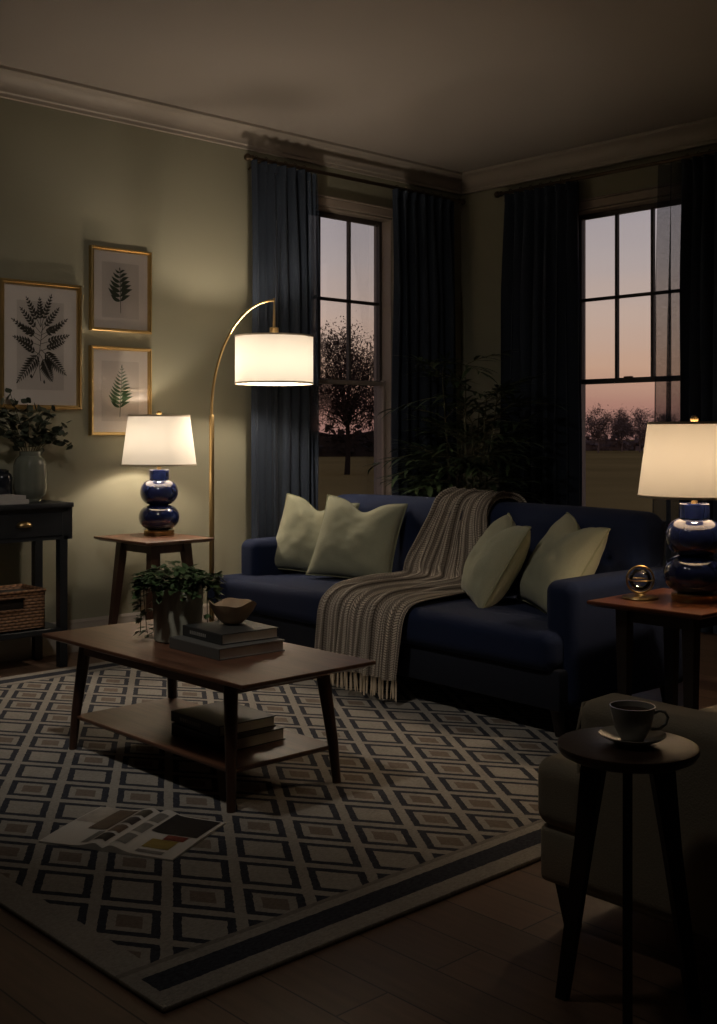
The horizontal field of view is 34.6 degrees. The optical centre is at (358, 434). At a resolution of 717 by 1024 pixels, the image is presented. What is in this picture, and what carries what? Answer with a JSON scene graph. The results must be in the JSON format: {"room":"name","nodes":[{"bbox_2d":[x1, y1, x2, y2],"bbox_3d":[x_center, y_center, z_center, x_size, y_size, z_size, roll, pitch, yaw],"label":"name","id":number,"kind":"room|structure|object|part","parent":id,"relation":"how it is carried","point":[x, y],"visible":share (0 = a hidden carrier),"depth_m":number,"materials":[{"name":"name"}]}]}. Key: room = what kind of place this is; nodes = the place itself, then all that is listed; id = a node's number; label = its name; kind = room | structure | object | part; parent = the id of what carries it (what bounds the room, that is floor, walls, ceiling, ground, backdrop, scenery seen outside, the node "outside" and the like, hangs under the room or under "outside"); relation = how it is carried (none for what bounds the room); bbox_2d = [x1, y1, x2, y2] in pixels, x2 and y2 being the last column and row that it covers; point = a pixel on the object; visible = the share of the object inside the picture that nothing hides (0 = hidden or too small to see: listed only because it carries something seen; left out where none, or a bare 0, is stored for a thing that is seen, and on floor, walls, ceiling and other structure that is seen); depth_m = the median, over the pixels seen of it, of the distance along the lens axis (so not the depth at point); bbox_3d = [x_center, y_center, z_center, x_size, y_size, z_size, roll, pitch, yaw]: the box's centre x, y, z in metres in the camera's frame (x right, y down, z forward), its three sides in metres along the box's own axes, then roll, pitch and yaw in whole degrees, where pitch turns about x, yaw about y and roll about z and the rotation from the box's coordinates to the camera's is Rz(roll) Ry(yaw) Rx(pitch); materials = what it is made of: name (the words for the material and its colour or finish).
{"room":"living room","nodes":[
{"label":"living room","id":0,"kind":"room"},
{"bbox_2d":[0,98,460,622],"bbox_3d":[-1.893,-0.268,5.099,7.150,2.765,0.150,0,0,-43],"label":"wall","id":1,"kind":"structure","parent":0,"point":[70,182],"depth_m":5.77,"materials":[{"name":"green paint"}]},
{"bbox_2d":[0,278,81,409],"bbox_3d":[-1.480,-0.416,5.361,0.412,0.593,0.030,0,0,-43],"label":"framed print","id":2,"kind":"object","parent":1,"relation":"attached to","point":[41,322],"visible":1,"depth_m":5.36,"materials":[{"name":"beige paper"}]},
{"bbox_2d":[0,603,217,662],"bbox_3d":[-1.890,0.959,4.986,7.000,0.152,0.018,0,0,-43],"label":"baseboard","id":3,"kind":"structure","parent":1,"relation":"attached to","point":[21,648],"depth_m":5.39,"materials":[{"name":"beige paint"}]},
{"bbox_2d":[88,345,151,434],"bbox_3d":[-1.168,-0.215,5.654,0.343,0.434,0.030,0,0,-43],"label":"framed print","id":4,"kind":"object","parent":1,"relation":"attached to","point":[119,378],"visible":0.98,"depth_m":5.64,"materials":[{"name":"beige paper"}]},
{"bbox_2d":[89,245,151,334],"bbox_3d":[-1.167,-0.710,5.654,0.341,0.410,0.030,0,0,-43],"label":"framed print","id":5,"kind":"object","parent":1,"relation":"attached to","point":[120,280],"visible":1,"depth_m":5.65,"materials":[{"name":"beige"}]},
{"bbox_2d":[0,65,461,194],"bbox_3d":[-1.859,-1.594,4.953,7.000,0.112,0.110,0,0,-43],"label":"trim","id":6,"kind":"structure","parent":1,"relation":"attached to","point":[16,84],"depth_m":5.98,"materials":[{"name":"beige paint"}]},
{"bbox_2d":[244,153,465,204],"bbox_3d":[0.007,-1.460,6.695,1.743,0.061,0.121,0,0,-43],"label":"curtain rod","id":7,"kind":"object","parent":1,"relation":"attached to","point":[247,156],"visible":0.88,"depth_m":6.56,"materials":[{"name":"brown metal"}]},
{"bbox_2d":[251,155,319,538],"bbox_3d":[-0.397,-0.233,6.260,0.501,2.511,0.108,0,0,-43],"label":"curtain","id":8,"kind":"object","parent":7,"relation":"hanging from","point":[285,216],"visible":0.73,"depth_m":6.23,"materials":[{"name":"blue fabric"}]},
{"bbox_2d":[391,185,456,496],"bbox_3d":[0.395,-0.233,7.003,0.583,2.511,0.121,0,0,-43],"label":"curtain","id":9,"kind":"object","parent":7,"relation":"hanging from","point":[423,225],"visible":0.68,"depth_m":6.95,"materials":[{"name":"blue fabric"}]},
{"bbox_2d":[318,194,393,494],"bbox_3d":[-0.118,-0.355,6.728,0.918,2.020,0.200,0,0,-43],"label":"window","id":10,"kind":"structure","parent":1,"relation":"in","point":[382,303],"depth_m":6.97,"materials":[{"name":"beige paint"}]},
{"bbox_3d":[-0.145,-0.798,6.757,0.764,1.000,0.030,0,0,-43],"label":"sash","id":11,"kind":"part","parent":10,"relation":"part of","materials":[{"name":"grey"}]},
{"bbox_3d":[-0.121,0.102,6.731,0.764,0.865,0.030,0,0,-43],"label":"sash","id":12,"kind":"part","parent":10,"relation":"part of","materials":[{"name":"beige paint"}]},
{"bbox_3d":[-0.072,-0.355,6.679,0.902,2.020,0.034,0,0,-43],"label":"casing","id":13,"kind":"part","parent":10,"relation":"part of","materials":[{"name":"beige paint"}]},
{"bbox_2d":[0,0,716,172],"bbox_3d":[0.292,-1.700,2.658,7.300,0.100,6.700,0,0,-43],"label":"ceiling","id":14,"kind":"structure","parent":0,"point":[462,86],"depth_m":5.07,"materials":[{"name":"paint"}]},
{"bbox_2d":[0,631,716,1023],"bbox_3d":[0.292,1.075,2.658,7.000,0.080,6.400,0,0,-43],"label":"floor","id":15,"kind":"structure","parent":0,"point":[488,952],"depth_m":2.20,"materials":[{"name":"brown wood"}]},
{"bbox_2d":[0,500,73,667],"bbox_3d":[-1.754,0.667,4.885,1.060,0.735,0.301,0,0,-43],"label":"console table","id":16,"kind":"object","parent":15,"relation":"on","point":[37,522],"visible":0.96,"depth_m":5.11,"materials":[{"name":"blue paint"}]},
{"bbox_2d":[0,469,12,494],"bbox_3d":[-1.590,0.225,5.122,0.094,0.150,0.094,0,0,-43],"label":"lidded jar","id":17,"kind":"object","parent":16,"relation":"on","point":[6,479],"visible":0.77,"depth_m":5.09,"materials":[{"name":"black ceramic"}]},
{"bbox_3d":[-1.590,0.158,5.122,0.062,0.016,0.062,0,0,-43],"label":"lid","id":18,"kind":"part","parent":17,"relation":"part of","materials":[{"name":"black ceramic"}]},
{"bbox_2d":[0,499,28,504],"bbox_3d":[-1.595,0.290,4.956,0.300,0.020,0.152,0,0,-43],"label":"book","id":19,"kind":"object","parent":16,"relation":"on","point":[22,501],"visible":0.81,"depth_m":4.96,"materials":[{"name":"grey paper"}]},
{"bbox_2d":[0,494,25,499],"bbox_3d":[-1.600,0.271,4.952,0.290,0.017,0.146,0,0,-43],"label":"book","id":20,"kind":"object","parent":19,"relation":"on","point":[2,496],"visible":1,"depth_m":4.97,"materials":[{"name":"grey paper"}]},
{"bbox_2d":[0,584,45,633],"bbox_3d":[-1.604,0.767,5.033,0.400,0.179,0.229,0,0,-43],"label":"wicker basket","id":21,"kind":"object","parent":16,"relation":"on","point":[22,606],"visible":1,"depth_m":5.03,"materials":[{"name":"brown wicker"}]},
{"bbox_3d":[-1.444,0.387,4.986,0.072,0.026,0.024,0,0,-43],"label":"cup pull","id":22,"kind":"part","parent":16,"relation":"part of","materials":[{"name":"gold metal"}]},
{"bbox_2d":[0,622,59,640],"bbox_3d":[-1.762,0.870,4.893,1.010,0.026,0.260,0,0,-43],"label":"shelf","id":23,"kind":"object","parent":16,"relation":"attached to","point":[49,627],"depth_m":5.03,"materials":[{"name":"blue paint"}]},
{"bbox_3d":[-1.485,0.395,4.971,0.456,0.106,0.009,0,0,-43],"label":"drawer","id":24,"kind":"part","parent":16,"relation":"part of","materials":[{"name":"blue paint"}]},
{"bbox_2d":[0,388,72,501],"bbox_3d":[-1.497,0.043,5.183,0.442,0.513,0.191,0,0,-43],"label":"vase","id":25,"kind":"object","parent":16,"relation":"on","point":[30,474],"visible":0.97,"depth_m":5.17,"materials":[{"name":"green plant"}]},
{"bbox_3d":[-1.484,0.678,5.311,0.038,0.713,0.038,0,0,-43],"label":"leg","id":26,"kind":"part","parent":16,"relation":"part of","materials":[{"name":"blue paint"}]},
{"bbox_3d":[-1.327,0.678,5.143,0.038,0.713,0.038,0,0,-43],"label":"leg","id":27,"kind":"part","parent":16,"relation":"part of","materials":[{"name":"blue paint"}]},
{"bbox_2d":[94,533,213,624],"bbox_3d":[-0.967,0.758,5.427,0.372,0.554,0.456,0,0,-43],"label":"side table","id":28,"kind":"object","parent":15,"relation":"on","point":[153,546],"visible":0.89,"depth_m":5.38,"materials":[{"name":"brown wood"}]},
{"bbox_3d":[-1.147,0.768,5.463,0.079,0.534,0.079,0,0,-43],"label":"leg","id":29,"kind":"part","parent":28,"relation":"part of","materials":[{"name":"brown wood"}]},
{"bbox_3d":[-0.944,0.762,5.246,0.079,0.522,0.079,0,0,-43],"label":"leg","id":30,"kind":"part","parent":28,"relation":"part of","materials":[{"name":"brown wood"}]},
{"bbox_2d":[121,411,196,535],"bbox_3d":[-0.959,0.182,5.533,0.360,0.598,0.360,0,0,-43],"label":"table lamp","id":31,"kind":"object","parent":28,"relation":"on","point":[157,440],"visible":1,"depth_m":5.44,"materials":[{"name":"blue ceramic"}]},
{"bbox_3d":[-0.959,0.025,5.533,0.356,0.235,0.356,0,0,-43],"label":"lamp shade","id":32,"kind":"part","parent":31,"relation":"part of","materials":[{"name":"fabric"}]},
{"bbox_3d":[-0.959,-0.092,5.533,0.298,0.008,0.298,0,0,-43],"label":"shade trim","id":33,"kind":"part","parent":31,"relation":"part of","materials":[{"name":"beige fabric"}]},
{"bbox_3d":[-0.959,0.143,5.533,0.360,0.008,0.360,0,0,-43],"label":"shade trim","id":34,"kind":"part","parent":31,"relation":"part of","materials":[{"name":"beige fabric"}]},
{"bbox_3d":[-0.788,0.762,5.392,0.079,0.522,0.079,0,0,-43],"label":"leg","id":35,"kind":"part","parent":28,"relation":"part of","materials":[{"name":"brown wood"}]},
{"bbox_2d":[209,298,313,621],"bbox_3d":[-0.538,0.182,5.633,0.635,1.705,0.385,0,0,0],"label":"floor lamp","id":36,"kind":"object","parent":15,"relation":"on","point":[272,358],"visible":0.84,"depth_m":5.50,"materials":[{"name":"gold metal"}]},
{"bbox_3d":[-0.574,-0.380,5.667,0.329,0.570,0.015,0,0,11],"label":"arm","id":37,"kind":"part","parent":36,"relation":"part of","materials":[{"name":"gold metal"}]},
{"bbox_3d":[-0.413,-0.367,5.633,0.382,0.228,0.382,0,0,-43],"label":"lamp shade","id":38,"kind":"part","parent":36,"relation":"part of","materials":[{"name":"fabric"}]},
{"bbox_3d":[-0.413,-0.481,5.633,0.386,0.008,0.386,0,0,-43],"label":"shade trim","id":39,"kind":"part","parent":36,"relation":"part of","materials":[{"name":"beige fabric"}]},
{"bbox_3d":[-0.413,-0.253,5.633,0.386,0.008,0.386,0,0,-43],"label":"shade trim","id":40,"kind":"part","parent":36,"relation":"part of","materials":[{"name":"beige fabric"}]},
{"bbox_2d":[0,661,580,1011],"bbox_3d":[-0.439,1.028,3.913,2.410,0.011,2.836,0,0,-43],"label":"area rug","id":41,"kind":"object","parent":15,"relation":"on","point":[435,799],"visible":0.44,"depth_m":3.03,"materials":[{"name":"beige fabric"}]},
{"bbox_2d":[39,807,225,860],"bbox_3d":[-0.576,1.012,2.955,0.380,0.019,0.284,0,0,20],"label":"open magazine","id":42,"kind":"object","parent":41,"relation":"on","point":[148,832],"visible":1,"depth_m":2.93,"materials":[{"name":"grey paper"}]},
{"bbox_2d":[77,807,132,822],"bbox_3d":[-0.676,1.016,3.071,0.102,0.004,0.122,0,0,20],"label":"photograph","id":43,"kind":"object","parent":42,"relation":"on","point":[101,814],"depth_m":3.07},
{"bbox_2d":[88,810,137,828],"bbox_3d":[-0.644,1.013,3.033,0.059,0.005,0.156,0,0,20],"label":"photograph","id":44,"kind":"object","parent":42,"relation":"on","point":[113,818],"depth_m":3.03},
{"bbox_3d":[-0.492,1.015,2.853,0.074,0.002,0.057,0,0,20],"label":"yellow panel","id":45,"kind":"part","parent":42,"relation":"part of","materials":[{"name":"yellow paper"}]},
{"bbox_3d":[-0.460,1.015,2.891,0.058,0.001,0.031,0,0,20],"label":"red panel","id":46,"kind":"part","parent":42,"relation":"part of","materials":[{"name":"red paper"}]},
{"bbox_2d":[152,814,220,837],"bbox_3d":[-0.445,1.013,2.979,0.131,0.008,0.134,0,0,20],"label":"photograph","id":47,"kind":"object","parent":42,"relation":"on","point":[168,825],"depth_m":2.98},
{"bbox_2d":[42,619,375,812],"bbox_3d":[-0.497,0.840,3.566,0.484,0.369,1.086,0,0,-43],"label":"coffee table","id":48,"kind":"object","parent":41,"relation":"on","point":[150,723],"visible":0.84,"depth_m":3.37,"materials":[{"name":"brown wood"}]},
{"bbox_3d":[-0.904,0.849,3.741,0.080,0.351,0.042,0,0,13],"label":"leg","id":49,"kind":"part","parent":48,"relation":"part of","materials":[{"name":"brown wood"}]},
{"bbox_3d":[-0.646,0.849,3.982,0.042,0.351,0.080,0,0,-10],"label":"leg","id":50,"kind":"part","parent":48,"relation":"part of","materials":[{"name":"brown wood"}]},
{"bbox_2d":[128,560,226,643],"bbox_3d":[-0.580,0.537,3.676,0.305,0.269,0.308,0,0,-43],"label":"potted trailing plant","id":51,"kind":"object","parent":48,"relation":"on","point":[177,602],"visible":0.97,"depth_m":3.61,"materials":[{"name":"green plant"}]},
{"bbox_3d":[-0.577,0.565,3.677,0.164,0.180,0.164,0,0,-43],"label":"pot","id":52,"kind":"part","parent":51,"relation":"part of","materials":[{"name":"white ceramic"}]},
{"bbox_2d":[77,698,328,772],"bbox_3d":[-0.497,0.919,3.566,0.382,0.017,0.840,0,0,-43],"label":"shelf","id":53,"kind":"object","parent":48,"relation":"attached to","point":[150,723],"depth_m":3.44,"materials":[{"name":"brown wood"}]},
{"bbox_2d":[169,635,284,660],"bbox_3d":[-0.403,0.638,3.515,0.242,0.034,0.270,0,0,-41],"label":"book","id":54,"kind":"object","parent":48,"relation":"on","point":[183,643],"visible":0.8,"depth_m":3.42,"materials":[{"name":"grey paper"}]},
{"bbox_2d":[183,620,278,644],"bbox_3d":[-0.395,0.605,3.542,0.207,0.032,0.225,0,0,-39],"label":"book","id":55,"kind":"object","parent":54,"relation":"on","point":[217,632],"visible":0.98,"depth_m":3.48,"materials":[{"name":"grey paper"}]},
{"bbox_2d":[208,598,256,624],"bbox_3d":[-0.393,0.550,3.586,0.141,0.076,0.148,0,0,-43],"label":"wooden bowl","id":56,"kind":"object","parent":55,"relation":"on","point":[230,611],"visible":1,"depth_m":3.55,"materials":[{"name":"brown wood"}]},
{"bbox_2d":[172,722,284,751],"bbox_3d":[-0.394,0.893,3.468,0.216,0.036,0.280,0,0,-44],"label":"book","id":57,"kind":"object","parent":48,"relation":"on","point":[245,740],"visible":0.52,"depth_m":3.39,"materials":[{"name":"black paper"}]},
{"bbox_2d":[171,701,275,737],"bbox_3d":[-0.411,0.859,3.486,0.207,0.032,0.260,0,0,-41],"label":"book","id":58,"kind":"object","parent":57,"relation":"on","point":[206,718],"visible":0.94,"depth_m":3.44,"materials":[{"name":"grey paper"}]},
{"bbox_3d":[-0.349,0.849,3.149,0.042,0.351,0.080,0,0,-10],"label":"leg","id":59,"kind":"part","parent":48,"relation":"part of","materials":[{"name":"brown wood"}]},
{"bbox_3d":[-0.091,0.849,3.390,0.080,0.351,0.042,0,0,13],"label":"leg","id":60,"kind":"part","parent":48,"relation":"part of","materials":[{"name":"brown wood"}]},
{"bbox_2d":[208,494,682,736],"bbox_3d":[0.280,0.663,4.868,0.826,0.749,2.132,0,0,-41],"label":"sofa","id":61,"kind":"object","parent":15,"relation":"on","point":[563,658],"visible":0.59,"depth_m":4.21,"materials":[{"name":"blue fabric"}]},
{"bbox_3d":[-0.298,0.709,5.632,0.615,0.433,0.138,0,0,-41],"label":"armrest","id":62,"kind":"part","parent":61,"relation":"part of","materials":[{"name":"blue fabric"}]},
{"bbox_2d":[275,493,359,572],"bbox_3d":[-0.221,0.483,5.492,0.426,0.397,0.217,0,0,19],"label":"cushion","id":63,"kind":"object","parent":61,"relation":"on","point":[297,536],"visible":0.52,"depth_m":5.44,"materials":[{"name":"green fabric"}]},
{"bbox_2d":[306,494,407,578],"bbox_3d":[-0.008,0.478,5.263,0.426,0.400,0.234,0,0,22],"label":"cushion","id":64,"kind":"object","parent":61,"relation":"on","point":[351,543],"visible":0.9,"depth_m":5.20,"materials":[{"name":"green fabric"}]},
{"bbox_3d":[0.067,0.726,4.713,0.300,0.149,2.090,0,0,-41],"label":"seat","id":65,"kind":"part","parent":61,"relation":"part of","materials":[{"name":"blue fabric"}]},
{"bbox_2d":[268,572,546,621],"bbox_3d":[0.307,0.724,4.847,0.500,0.150,1.790,0,0,-41],"label":"seat cushion","id":66,"kind":"object","parent":61,"relation":"on","point":[508,606],"depth_m":4.48,"materials":[{"name":"blue fabric"}]},
{"bbox_2d":[314,487,526,701],"bbox_3d":[0.300,0.618,4.835,0.990,0.774,0.618,0,0,-41],"label":"knitted throw","id":67,"kind":"object","parent":61,"relation":"on","point":[363,616],"visible":0.74,"depth_m":4.64,"materials":[{"name":"fabric"}]},
{"bbox_3d":[0.280,0.858,4.843,0.725,0.140,2.040,0,0,-41],"label":"frame","id":68,"kind":"part","parent":61,"relation":"part of","materials":[{"name":"blue fabric"}]},
{"bbox_2d":[461,513,530,607],"bbox_3d":[0.530,0.495,4.516,0.239,0.357,0.394,0,0,-4],"label":"cushion","id":69,"kind":"object","parent":61,"relation":"on","point":[497,558],"visible":0.97,"depth_m":4.37,"materials":[{"name":"green fabric"}]},
{"bbox_3d":[0.495,0.541,5.054,0.256,0.507,1.900,0,0,-41],"label":"backrest","id":70,"kind":"part","parent":61,"relation":"part of","materials":[{"name":"blue fabric"}]},
{"bbox_3d":[0.677,0.974,3.910,0.048,0.103,0.054,0,0,-41],"label":"leg","id":71,"kind":"part","parent":61,"relation":"part of","materials":[{"name":"brown wood"}]},
{"bbox_2d":[516,512,610,613],"bbox_3d":[0.758,0.489,4.317,0.241,0.377,0.420,0,0,-13],"label":"cushion","id":72,"kind":"object","parent":61,"relation":"on","point":[566,550],"visible":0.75,"depth_m":4.21,"materials":[{"name":"green fabric"}]},
{"bbox_3d":[0.940,0.709,4.121,0.705,0.434,0.138,0,0,-41],"label":"armrest","id":73,"kind":"part","parent":61,"relation":"part of","materials":[{"name":"blue fabric"}]},
{"bbox_3d":[1.155,0.980,4.320,0.048,0.114,0.054,0,0,-41],"label":"leg","id":74,"kind":"part","parent":61,"relation":"part of","materials":[{"name":"brown wood"}]},
{"bbox_2d":[363,349,566,503],"bbox_3d":[0.623,0.282,6.420,1.032,1.506,1.022,0,0,-43],"label":"palm","id":75,"kind":"object","parent":15,"relation":"on","point":[478,464],"visible":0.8,"depth_m":6.33,"materials":[{"name":"green plant"}]},
{"bbox_2d":[538,693,716,939],"bbox_3d":[0.956,0.635,2.351,0.750,0.800,0.927,0,0,-43],"label":"armchair","id":76,"kind":"object","parent":15,"relation":"on","point":[558,776],"visible":0.59,"depth_m":2.24,"materials":[{"name":"fabric"}]},
{"bbox_3d":[0.445,0.987,2.429,0.042,0.096,0.046,0,0,-43],"label":"leg","id":77,"kind":"part","parent":76,"relation":"part of","materials":[{"name":"brown wood"}]},
{"bbox_3d":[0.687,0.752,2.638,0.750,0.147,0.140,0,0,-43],"label":"seat","id":78,"kind":"part","parent":76,"relation":"part of","materials":[{"name":"fabric"}]},
{"bbox_2d":[555,727,702,1023],"bbox_3d":[0.471,0.789,2.011,0.261,0.492,0.268,0,0,13],"label":"round side table","id":79,"kind":"object","parent":15,"relation":"on","point":[596,755],"visible":0.82,"depth_m":2.04,"materials":[{"name":"brown wood"}]},
{"bbox_3d":[0.406,0.799,2.086,0.106,0.471,0.016,0,0,43],"label":"leg","id":80,"kind":"part","parent":79,"relation":"part of","materials":[{"name":"brown wood"}]},
{"bbox_3d":[0.452,0.799,1.932,0.016,0.471,0.106,0,0,13],"label":"leg","id":81,"kind":"part","parent":79,"relation":"part of","materials":[{"name":"brown wood"}]},
{"bbox_2d":[599,726,666,746],"bbox_3d":[0.483,0.534,2.029,0.118,0.017,0.118,0,0,-43],"label":"saucer","id":82,"kind":"object","parent":79,"relation":"on","point":[610,733],"visible":0.7,"depth_m":2.03,"materials":[{"name":"grey ceramic"}]},
{"bbox_2d":[610,700,668,741],"bbox_3d":[0.488,0.507,2.032,0.090,0.060,0.079,0,0,-28],"label":"tea cup","id":83,"kind":"object","parent":82,"relation":"on","point":[632,720],"visible":0.98,"depth_m":2.01,"materials":[{"name":"grey ceramic"}]},
{"bbox_3d":[0.530,0.501,2.022,0.032,0.039,0.006,0,0,9],"label":"handle","id":84,"kind":"part","parent":83,"relation":"part of","materials":[{"name":"ceramic"}]},
{"bbox_3d":[0.562,0.799,2.049,0.106,0.471,0.016,0,0,-17],"label":"leg","id":85,"kind":"part","parent":79,"relation":"part of","materials":[{"name":"brown wood"}]},
{"bbox_2d":[587,588,716,709],"bbox_3d":[1.043,0.779,3.721,0.450,0.488,0.412,0,0,-43],"label":"side table","id":86,"kind":"object","parent":15,"relation":"on","point":[674,616],"visible":0.83,"depth_m":3.64,"materials":[{"name":"brown wood"}]},
{"bbox_3d":[0.859,0.789,3.713,0.042,0.468,0.042,0,0,-43],"label":"leg","id":87,"kind":"part","parent":86,"relation":"part of","materials":[{"name":"brown wood"}]},
{"bbox_2d":[622,565,658,600],"bbox_3d":[0.922,0.480,3.762,0.118,0.110,0.118,0,0,0],"label":"globe ornament","id":88,"kind":"object","parent":86,"relation":"on","point":[639,596],"visible":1,"depth_m":3.76,"materials":[{"name":"gold metal"}]},
{"bbox_3d":[0.922,0.473,3.762,0.072,0.072,0.072,0,0,0],"label":"globe","id":89,"kind":"part","parent":88,"relation":"part of"},
{"bbox_3d":[1.062,0.789,3.903,0.042,0.468,0.042,0,0,-43],"label":"leg","id":90,"kind":"part","parent":86,"relation":"part of","materials":[{"name":"brown wood"}]},
{"bbox_2d":[637,415,716,603],"bbox_3d":[1.084,0.236,3.713,0.360,0.598,0.360,0,0,-43],"label":"table lamp","id":91,"kind":"object","parent":86,"relation":"on","point":[679,462],"visible":1,"depth_m":3.63,"materials":[{"name":"blue ceramic"}]},
{"bbox_3d":[1.084,0.197,3.713,0.360,0.008,0.360,0,0,-43],"label":"shade trim","id":92,"kind":"part","parent":91,"relation":"part of","materials":[{"name":"beige fabric"}]},
{"bbox_3d":[1.084,0.080,3.713,0.356,0.235,0.356,0,0,-43],"label":"lamp shade","id":93,"kind":"part","parent":91,"relation":"part of","materials":[{"name":"fabric"}]},
{"bbox_3d":[1.084,-0.038,3.713,0.298,0.008,0.298,0,0,-43],"label":"shade trim","id":94,"kind":"part","parent":91,"relation":"part of","materials":[{"name":"beige fabric"}]},
{"bbox_3d":[1.024,0.789,3.538,0.042,0.468,0.042,0,0,-43],"label":"leg","id":95,"kind":"part","parent":86,"relation":"part of","materials":[{"name":"brown wood"}]},
{"bbox_2d":[461,144,716,491],"bbox_3d":[2.900,-0.268,5.102,0.150,2.765,6.400,0,0,-43],"label":"wall","id":96,"kind":"structure","parent":0,"point":[482,214],"depth_m":7.22,"materials":[{"name":"green paint"}]},
{"bbox_2d":[461,116,716,194],"bbox_3d":[2.805,-1.594,5.013,0.110,0.112,6.400,0,0,-43],"label":"trim","id":97,"kind":"structure","parent":96,"relation":"attached to","point":[703,132],"depth_m":6.57,"materials":[{"name":"beige paint"}]},
{"bbox_2d":[494,149,716,197],"bbox_3d":[1.527,-1.460,6.371,0.121,0.061,1.937,0,0,-43],"label":"curtain rod","id":98,"kind":"object","parent":96,"relation":"attached to","point":[497,194],"visible":0.92,"depth_m":6.42,"materials":[{"name":"brown metal"}]},
{"bbox_2d":[499,177,581,505],"bbox_3d":[1.071,-0.233,6.798,0.121,2.512,0.603,0,0,-43],"label":"curtain","id":99,"kind":"object","parent":98,"relation":"hanging from","point":[540,282],"visible":0.72,"depth_m":6.75,"materials":[{"name":"blue fabric"}]},
{"bbox_2d":[652,149,716,633],"bbox_3d":[1.845,-0.233,5.972,0.116,2.512,0.737,0,0,-43],"label":"curtain","id":100,"kind":"object","parent":98,"relation":"hanging from","point":[686,231],"visible":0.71,"depth_m":6.08,"materials":[{"name":"blue fabric"}]},
{"bbox_2d":[579,186,657,505],"bbox_3d":[1.542,-0.355,6.515,0.200,2.020,0.910,0,0,-43],"label":"window","id":101,"kind":"structure","parent":96,"relation":"in","point":[615,210],"depth_m":6.62,"materials":[{"name":"beige paint"}]},
{"bbox_3d":[1.571,-0.798,6.543,0.030,1.000,0.756,0,0,-43],"label":"sash","id":102,"kind":"part","parent":101,"relation":"part of","materials":[{"name":"grey wood"}]},
{"bbox_3d":[1.546,0.102,6.519,0.030,0.865,0.756,0,0,-43],"label":"sash","id":103,"kind":"part","parent":101,"relation":"part of","materials":[{"name":"grey wood"}]},
{"bbox_3d":[1.493,-0.355,6.469,0.034,2.020,0.894,0,0,-43],"label":"casing","id":104,"kind":"part","parent":101,"relation":"part of","materials":[{"name":"beige paint"}]},
{"label":"outside","id":105,"kind":"structure","parent":0,"visible":0},
{"bbox_2d":[318,440,651,511],"bbox_3d":[73.630,1.561,75.760,440.000,0.152,640.000,0,0,-43],"label":"ground","id":106,"kind":"structure","parent":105,"point":[612,477],"depth_m":39.78,"materials":[{"name":"green plant"}]},
{"bbox_2d":[319,316,373,474],"bbox_3d":[-0.649,-1.616,43.986,5.100,6.319,4.612,0,0,21],"label":"tree","id":107,"kind":"object","parent":106,"relation":"on","point":[344,409],"visible":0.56,"depth_m":43.54,"materials":[{"name":"grey plant"}]},
{"bbox_2d":[319,421,373,456],"bbox_3d":[-1.701,0.355,79.927,12.249,3.200,2.946,0,0,2],"label":"hedgerow","id":108,"kind":"object","parent":106,"relation":"on","point":[336,447],"visible":0.27,"depth_m":80.00,"materials":[{"name":"plant"}]},
{"bbox_2d":[586,405,625,452],"bbox_3d":[20.803,-0.640,100.090,4.406,4.361,4.594,0,0,-43],"label":"bare tree","id":109,"kind":"object","parent":106,"relation":"on","point":[597,433],"visible":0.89,"depth_m":99.51,"materials":[{"name":"plant"}]},
{"bbox_2d":[586,433,644,450],"bbox_3d":[28.723,0.774,111.986,18.337,2.536,17.289,0,0,-43],"label":"hedgerow","id":110,"kind":"object","parent":106,"relation":"on","point":[616,446],"visible":0.23,"depth_m":112.00,"materials":[{"name":"plant"}]},
{"bbox_2d":[607,403,633,451],"bbox_3d":[24.358,-0.691,106.115,3.088,4.464,2.911,0,0,-43],"label":"bare tree","id":111,"kind":"object","parent":106,"relation":"on","point":[624,415],"visible":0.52,"depth_m":105.91,"materials":[{"name":"brown plant"}]},
{"bbox_2d":[612,406,653,452],"bbox_3d":[24.860,-0.667,100.951,4.342,4.415,4.966,0,0,-43],"label":"bare tree","id":112,"kind":"object","parent":106,"relation":"on","point":[639,433],"visible":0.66,"depth_m":101.13,"materials":[{"name":"brown plant"}]}
]}

